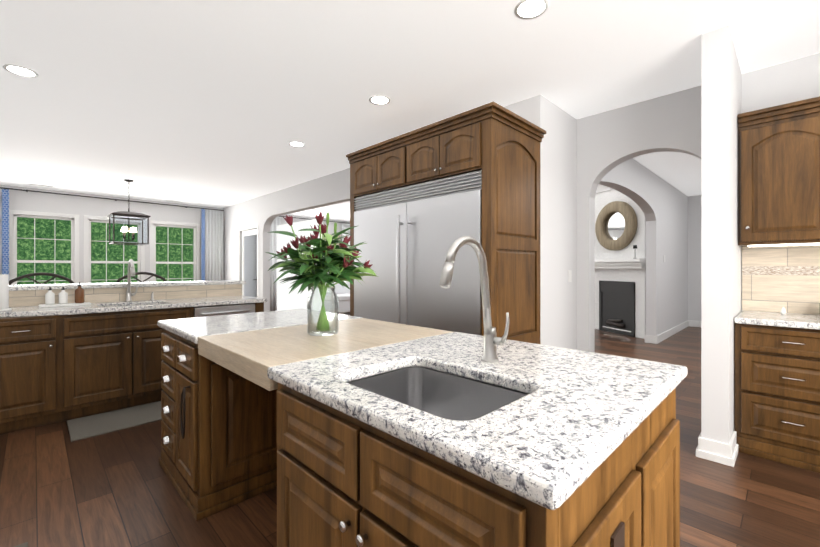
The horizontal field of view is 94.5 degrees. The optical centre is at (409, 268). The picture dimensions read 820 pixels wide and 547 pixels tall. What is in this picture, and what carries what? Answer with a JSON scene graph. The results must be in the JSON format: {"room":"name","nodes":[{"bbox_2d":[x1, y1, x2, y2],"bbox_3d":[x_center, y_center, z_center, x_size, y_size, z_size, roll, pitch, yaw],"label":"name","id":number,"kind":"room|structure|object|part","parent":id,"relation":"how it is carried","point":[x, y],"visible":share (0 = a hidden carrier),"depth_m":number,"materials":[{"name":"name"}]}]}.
{"room":"kitchen","nodes":[
{"label":"kitchen","id":0,"kind":"room"},
{"bbox_2d":[0,184,349,296],"bbox_3d":[-4.339,-0.151,10.344,11.600,2.800,0.150,0,0,-45],"label":"wall","id":1,"kind":"structure","parent":0,"point":[81,207],"depth_m":8.25,"materials":[{"name":"white paint"}]},
{"bbox_2d":[9,210,340,284],"bbox_3d":[-4.897,-0.186,9.713,7.470,1.820,0.138,0,0,-45],"label":"window set","id":2,"kind":"structure","parent":1,"relation":"in","point":[13,227],"depth_m":7.92,"materials":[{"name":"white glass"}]},
{"bbox_2d":[0,187,349,223],"bbox_3d":[-4.871,-1.471,9.616,9.780,0.030,0.130,0,0,-45],"label":"curtain rod","id":3,"kind":"object","parent":1,"relation":"attached to","point":[135,201],"visible":0.71,"depth_m":8.16,"materials":[{"name":"black metal"}]},
{"bbox_2d":[0,189,1,273],"bbox_3d":[-7.675,-0.110,6.766,0.724,2.680,0.074,0,0,-45],"label":"curtain","id":4,"kind":"object","parent":3,"relation":"hanging from","point":[0,231],"visible":0.21,"depth_m":6.94,"materials":[{"name":"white fabric"}]},
{"bbox_2d":[2,189,8,273],"bbox_3d":[-7.423,-0.110,6.957,0.090,2.680,0.006,0,0,-45],"label":"band","id":5,"kind":"object","parent":4,"relation":"attached to","point":[5,231],"visible":0.64,"depth_m":6.95,"materials":[{"name":"blue fabric"}]},
{"bbox_2d":[205,209,222,280],"bbox_3d":[-4.944,-0.111,9.480,0.524,2.680,0.074,0,0,-45],"label":"curtain","id":6,"kind":"object","parent":3,"relation":"hanging from","point":[213,245],"visible":0.6,"depth_m":9.48,"materials":[{"name":"white fabric"}]},
{"bbox_2d":[201,209,204,280],"bbox_3d":[-5.072,-0.111,9.293,0.080,2.680,0.006,0,0,-45],"label":"band","id":7,"kind":"object","parent":6,"relation":"attached to","point":[202,244],"visible":0.64,"depth_m":9.29,"materials":[{"name":"fabric"}]},
{"bbox_2d":[270,217,279,310],"bbox_3d":[-3.905,-0.111,10.512,0.654,2.680,0.070,0,0,-45],"label":"archway","id":8,"kind":"object","parent":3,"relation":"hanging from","point":[273,273],"visible":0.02,"depth_m":10.62,"materials":[{"name":"white paint"}]},
{"bbox_2d":[342,223,349,247],"bbox_3d":[-1.959,-0.111,12.450,0.654,2.680,0.070,0,0,-45],"label":"curtain","id":9,"kind":"object","parent":3,"relation":"hanging from","point":[345,226],"visible":0.15,"depth_m":12.33,"materials":[{"name":"white fabric"}]},
{"bbox_2d":[223,100,524,311],"bbox_3d":[-1.829,-0.150,6.675,0.410,2.800,8.595,0,0,-45],"label":"wall","id":10,"kind":"structure","parent":0,"point":[264,211],"depth_m":8.07,"materials":[{"name":"white paint"}]},
{"bbox_2d":[238,224,258,297],"bbox_3d":[-3.647,0.144,8.635,0.097,2.210,1.150,0,0,-45],"label":"door frame","id":11,"kind":"structure","parent":10,"relation":"attached to","point":[247,232],"depth_m":8.91,"materials":[{"name":"white wood"}]},
{"bbox_2d":[0,312,819,546],"bbox_3d":[0.330,1.280,5.644,12.200,0.060,13.700,0,0,-45],"label":"floor","id":12,"kind":"structure","parent":0,"point":[58,488],"depth_m":2.08,"materials":[{"name":"brown wood"}]},
{"bbox_2d":[14,542,27,546],"bbox_3d":[-1.788,1.244,1.122,0.920,0.011,0.770,0,0,-45],"label":"area rug","id":13,"kind":"object","parent":12,"relation":"on","point":[25,544],"visible":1,"depth_m":1.69,"materials":[{"name":"grey fabric"}]},
{"bbox_2d":[0,315,59,433],"bbox_3d":[-3.166,0.812,3.087,0.395,0.875,0.640,0,0,-45],"label":"base cabinet","id":14,"kind":"object","parent":12,"relation":"on","point":[29,344],"depth_m":2.90,"materials":[{"name":"brown wood"}]},
{"bbox_2d":[9,280,245,290],"bbox_3d":[-3.376,0.174,3.590,3.434,0.039,0.430,0,0,-45],"label":"countertop","id":15,"kind":"structure","parent":14,"relation":"on","point":[216,283],"depth_m":3.75,"materials":[{"name":"white stone"}]},
{"bbox_2d":[0,295,266,318],"bbox_3d":[-3.018,0.355,3.227,3.418,0.040,0.650,0,0,-45],"label":"countertop","id":16,"kind":"structure","parent":14,"relation":"on","point":[137,304],"depth_m":3.50,"materials":[{"name":"white stone"}]},
{"bbox_2d":[0,274,11,310],"bbox_3d":[-3.242,0.172,2.983,0.150,0.325,0.150,0,0,-45],"label":"paper towel","id":17,"kind":"object","parent":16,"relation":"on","point":[4,292],"visible":1,"depth_m":2.98,"materials":[{"name":"white paper"}]},
{"bbox_3d":[-3.242,0.166,2.983,0.024,0.313,0.023,0,0,-45],"label":"rod","id":18,"kind":"part","parent":17,"relation":"part of","materials":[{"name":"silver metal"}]},
{"bbox_2d":[39,302,90,307],"bbox_3d":[-3.064,0.325,3.371,0.340,0.018,0.140,0,0,-45],"label":"tray","id":19,"kind":"object","parent":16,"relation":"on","point":[61,305],"visible":0.92,"depth_m":3.32,"materials":[{"name":"white plastic"}]},
{"bbox_2d":[45,290,54,304],"bbox_3d":[-3.135,0.254,3.301,0.060,0.123,0.059,0,0,-45],"label":"bottle","id":20,"kind":"object","parent":19,"relation":"on","point":[49,297],"visible":0.98,"depth_m":3.28,"materials":[{"name":"white ceramic"}]},
{"bbox_2d":[59,290,67,303],"bbox_3d":[-3.075,0.254,3.361,0.060,0.123,0.059,0,0,-45],"label":"bottle","id":21,"kind":"object","parent":19,"relation":"on","point":[63,296],"visible":1,"depth_m":3.34,"materials":[{"name":"white ceramic"}]},
{"bbox_2d":[75,286,84,302],"bbox_3d":[-2.997,0.239,3.438,0.068,0.152,0.067,0,0,-45],"label":"bottle","id":22,"kind":"object","parent":19,"relation":"on","point":[79,294],"visible":0.98,"depth_m":3.42,"materials":[{"name":"brown glass"}]},
{"bbox_2d":[92,303,171,334],"bbox_3d":[-2.618,0.461,3.589,0.544,0.196,0.424,0,0,-45],"label":"drawer","id":23,"kind":"object","parent":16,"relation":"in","point":[111,321],"depth_m":3.33,"materials":[{"name":"brown wood"}]},
{"bbox_2d":[124,259,139,302],"bbox_3d":[-2.704,0.124,3.707,0.103,0.421,0.289,0,0,-45],"label":"faucet","id":24,"kind":"object","parent":16,"relation":"on","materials":[{"name":"silver metal"}]},
{"bbox_2d":[148,291,155,298],"bbox_3d":[-2.655,0.287,3.910,0.036,0.095,0.068,0,0,-45],"label":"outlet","id":25,"kind":"object","parent":16,"relation":"on","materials":[{"name":"beige plastic"}]},
{"bbox_2d":[9,272,73,284],"bbox_3d":[-3.728,0.648,3.840,0.550,1.207,0.500,0,0,-45],"label":"stool","id":26,"kind":"object","parent":12,"relation":"on","point":[28,276],"visible":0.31,"depth_m":4.00,"materials":[{"name":"metal"}]},
{"bbox_2d":[60,311,91,421],"bbox_3d":[-2.953,0.812,3.299,0.205,0.875,0.640,0,0,-45],"label":"base cabinet","id":27,"kind":"object","parent":12,"relation":"on","point":[75,327],"depth_m":3.09,"materials":[{"name":"brown wood"}]},
{"bbox_2d":[67,401,161,441],"bbox_3d":[-2.322,1.244,3.192,0.820,0.011,0.500,0,0,-45],"label":"area rug","id":28,"kind":"object","parent":12,"relation":"on","point":[96,424],"visible":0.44,"depth_m":3.08,"materials":[{"name":"grey fabric"}]},
{"bbox_2d":[92,327,163,414],"bbox_3d":[-2.647,0.940,3.604,0.660,0.620,0.640,0,0,-45],"label":"base cabinet","id":29,"kind":"object","parent":12,"relation":"on","point":[101,353],"depth_m":3.32,"materials":[{"name":"brown wood"}]},
{"bbox_2d":[115,272,166,282],"bbox_3d":[-3.103,0.648,4.461,0.550,1.207,0.500,0,0,-45],"label":"stool","id":30,"kind":"object","parent":12,"relation":"on","point":[144,273],"visible":0.19,"depth_m":4.63,"materials":[{"name":"metal"}]},
{"bbox_2d":[176,303,255,318],"bbox_3d":[-2.115,0.812,4.132,0.600,0.875,0.640,0,0,-45],"label":"dishwasher","id":31,"kind":"object","parent":12,"relation":"on","point":[205,309],"depth_m":3.82,"materials":[{"name":"silver metal"}]},
{"bbox_3d":[-1.874,0.450,3.890,0.478,0.018,0.041,0,0,-45],"label":"handle","id":32,"kind":"part","parent":31,"relation":"part of","materials":[{"name":"silver metal"}]},
{"bbox_2d":[277,219,321,310],"bbox_3d":[-2.804,0.049,9.473,0.050,2.400,2.190,0,0,-45],"label":"wall","id":33,"kind":"structure","parent":12,"relation":"on","point":[287,300],"depth_m":9.62,"materials":[{"name":"white paint"}]},
{"bbox_2d":[324,281,349,312],"bbox_3d":[-1.539,0.809,10.434,2.100,0.880,0.970,0,0,-45],"label":"sofa","id":34,"kind":"object","parent":12,"relation":"on","point":[342,293],"visible":0.1,"depth_m":9.67,"materials":[{"name":"white fabric"}]},
{"bbox_2d":[157,324,685,546],"bbox_3d":[-0.341,0.813,1.856,1.056,0.875,2.612,0,0,-45],"label":"kitchen island","id":35,"kind":"object","parent":12,"relation":"on","point":[354,431],"depth_m":1.08,"materials":[{"name":"brown wood"}]},
{"bbox_2d":[157,309,686,507],"bbox_3d":[-0.333,0.379,1.870,1.040,0.088,2.620,0,0,-45],"label":"island countertop","id":36,"kind":"structure","parent":35,"relation":"on","point":[571,409],"depth_m":1.14,"materials":[{"name":"white stone"}]},
{"bbox_2d":[265,211,378,335],"bbox_3d":[-0.448,0.028,1.985,0.596,0.616,0.684,0,0,-45],"label":"vase","id":37,"kind":"object","parent":36,"relation":"on","point":[314,267],"visible":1,"depth_m":1.88,"materials":[{"name":"clear glass"}]},
{"bbox_3d":[-0.446,0.215,1.942,0.160,0.240,0.160,0,0,-45],"label":"glass","id":38,"kind":"part","parent":37,"relation":"part of","materials":[{"name":"clear glass"}]},
{"bbox_2d":[439,236,512,363],"bbox_3d":[0.222,0.114,1.274,0.303,0.443,0.108,0,0,-45],"label":"faucet","id":39,"kind":"object","parent":36,"relation":"on","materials":[{"name":"silver metal"}]},
{"bbox_2d":[610,521,624,546],"bbox_3d":[0.439,0.608,0.796,0.070,0.115,0.010,0,0,-45],"label":"outlet","id":40,"kind":"object","parent":35,"relation":"attached to","point":[617,533],"depth_m":0.80,"materials":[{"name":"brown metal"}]},
{"bbox_2d":[346,101,545,343],"bbox_3d":[0.251,0.022,3.674,0.859,2.455,1.824,0,0,-45],"label":"cabinet","id":41,"kind":"object","parent":12,"relation":"on","point":[423,199],"visible":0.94,"depth_m":3.19,"materials":[{"name":"brown wood"}]},
{"bbox_2d":[595,189,645,338],"bbox_3d":[4.087,-0.149,7.326,0.670,2.798,1.440,0,0,-16],"label":"fireplace","id":42,"kind":"object","parent":12,"relation":"on","point":[620,263],"visible":0.73,"depth_m":7.18,"materials":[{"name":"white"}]},
{"bbox_2d":[595,201,637,250],"bbox_3d":[3.939,-0.810,7.282,0.518,0.940,0.861,0,0,-45],"label":"mirror","id":43,"kind":"object","parent":42,"relation":"attached to","point":[616,222],"depth_m":7.24,"materials":[{"name":"brown wood"}]},
{"bbox_2d":[735,324,819,472],"bbox_3d":[2.625,0.813,2.614,0.604,0.874,0.545,0,0,-45],"label":"base cabinet","id":44,"kind":"object","parent":12,"relation":"on","point":[777,386],"depth_m":2.44,"materials":[{"name":"brown wood"}]},
{"bbox_2d":[734,312,819,331],"bbox_3d":[3.363,0.356,1.860,0.619,0.040,2.656,0,0,-45],"label":"countertop","id":45,"kind":"structure","parent":44,"relation":"on","point":[767,319],"depth_m":2.52,"materials":[{"name":"white stone"}]},
{"bbox_2d":[0,0,819,220],"bbox_3d":[0.330,-1.580,5.644,12.200,0.060,13.700,0,0,-45],"label":"ceiling","id":46,"kind":"structure","parent":0,"point":[218,103],"depth_m":3.02,"materials":[{"name":"white paint"}]},
{"bbox_2d":[3,64,38,77],"bbox_3d":[-3.045,-1.547,2.970,0.192,0.006,0.201,0,0,-45],"label":"recessed light","id":47,"kind":"object","parent":46,"relation":"in","point":[5,66],"depth_m":2.94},
{"bbox_2d":[29,183,53,186],"bbox_3d":[-6.878,-1.545,7.081,0.340,0.010,0.100,0,0,-45],"label":"ceiling vent","id":48,"kind":"object","parent":46,"relation":"in","point":[53,186],"depth_m":7.06,"materials":[{"name":"white metal"}]},
{"bbox_2d":[107,179,150,244],"bbox_3d":[-4.949,-0.985,6.672,0.540,1.128,0.540,0,0,-45],"label":"pendant lantern","id":49,"kind":"object","parent":46,"relation":"hanging from","point":[128,215],"visible":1,"depth_m":6.66,"materials":[{"name":"metal"}]},
{"bbox_3d":[-4.949,-0.660,6.672,0.482,0.460,0.482,0,0,-45],"label":"glass","id":50,"kind":"part","parent":49,"relation":"part of","materials":[{"name":"clear glass"}]},
{"bbox_2d":[289,141,304,146],"bbox_3d":[-1.411,-1.547,4.721,0.190,0.006,0.202,0,0,-45],"label":"recessed light","id":51,"kind":"object","parent":46,"relation":"in","point":[293,141],"depth_m":4.71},
{"bbox_2d":[369,95,389,104],"bbox_3d":[-0.277,-1.547,3.485,0.193,0.006,0.202,0,0,-45],"label":"recessed light","id":52,"kind":"object","parent":46,"relation":"in","point":[370,98],"depth_m":3.45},
{"bbox_2d":[514,0,548,19],"bbox_3d":[0.720,-1.547,2.253,0.198,0.006,0.197,0,0,-45],"label":"recessed light","id":53,"kind":"object","parent":46,"relation":"in","point":[518,5],"depth_m":2.27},
{"bbox_2d":[525,94,687,349],"bbox_3d":[3.523,-0.150,5.829,6.810,2.800,0.150,0,0,-45],"label":"wall","id":54,"kind":"structure","parent":0,"point":[661,203],"depth_m":3.89,"materials":[{"name":"white paint"}]},
{"bbox_2d":[568,270,571,281],"bbox_3d":[1.611,0.080,3.816,0.080,0.120,0.008,0,0,-45],"label":"switch plate","id":55,"kind":"object","parent":54,"relation":"attached to","point":[569,275],"depth_m":3.81,"materials":[{"name":"white plastic"}]},
{"bbox_2d":[653,320,689,343],"bbox_3d":[5.025,1.185,7.208,2.696,0.130,0.060,0,0,-45],"label":"baseboard","id":56,"kind":"structure","parent":54,"relation":"attached to","point":[657,339],"depth_m":6.94,"materials":[{"name":"white wood"}]},
{"bbox_2d":[688,195,700,320],"bbox_3d":[4.498,-0.151,9.785,0.150,2.800,13.400,0,0,-45],"label":"wall","id":57,"kind":"structure","parent":0,"point":[694,258],"depth_m":8.09,"materials":[{"name":"white paint"}]},
{"bbox_2d":[690,320,700,326],"bbox_3d":[4.439,1.184,9.727,0.016,0.130,13.100,0,0,-45],"label":"baseboard","id":58,"kind":"structure","parent":57,"relation":"attached to","point":[692,323],"depth_m":8.07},
{"bbox_2d":[577,53,819,351],"bbox_3d":[3.323,-0.150,2.454,0.150,2.800,4.355,0,0,-45],"label":"wall","id":59,"kind":"structure","parent":0,"point":[608,141],"depth_m":3.54,"materials":[{"name":"white paint"}]},
{"bbox_2d":[738,104,819,247],"bbox_3d":[2.693,-0.615,2.723,0.354,0.891,0.486,0,0,-45],"label":"upper cabinet","id":60,"kind":"object","parent":59,"relation":"attached to","point":[779,152],"depth_m":2.62,"materials":[{"name":"brown wood"}]},
{"bbox_2d":[701,25,741,443],"bbox_3d":[2.290,-0.150,2.771,0.870,2.800,0.140,0,0,-45],"label":"wall","id":61,"kind":"structure","parent":0,"point":[721,109],"depth_m":2.48,"materials":[{"name":"white paint"}]},
{"bbox_2d":[696,428,738,466],"bbox_3d":[2.280,1.185,2.761,0.896,0.130,0.194,0,0,-45],"label":"baseboard","id":62,"kind":"structure","parent":61,"relation":"attached to","point":[717,451],"depth_m":2.45,"materials":[{"name":"white wood"}]},
{"label":"outside","id":63,"kind":"structure","parent":0,"visible":0},
{"bbox_2d":[17,217,192,284],"bbox_3d":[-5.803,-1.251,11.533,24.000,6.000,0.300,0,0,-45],"label":"window panes","id":64,"kind":"object","parent":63,"point":[42,247],"depth_m":9.41,"materials":[{"name":"glass"}]}
]}

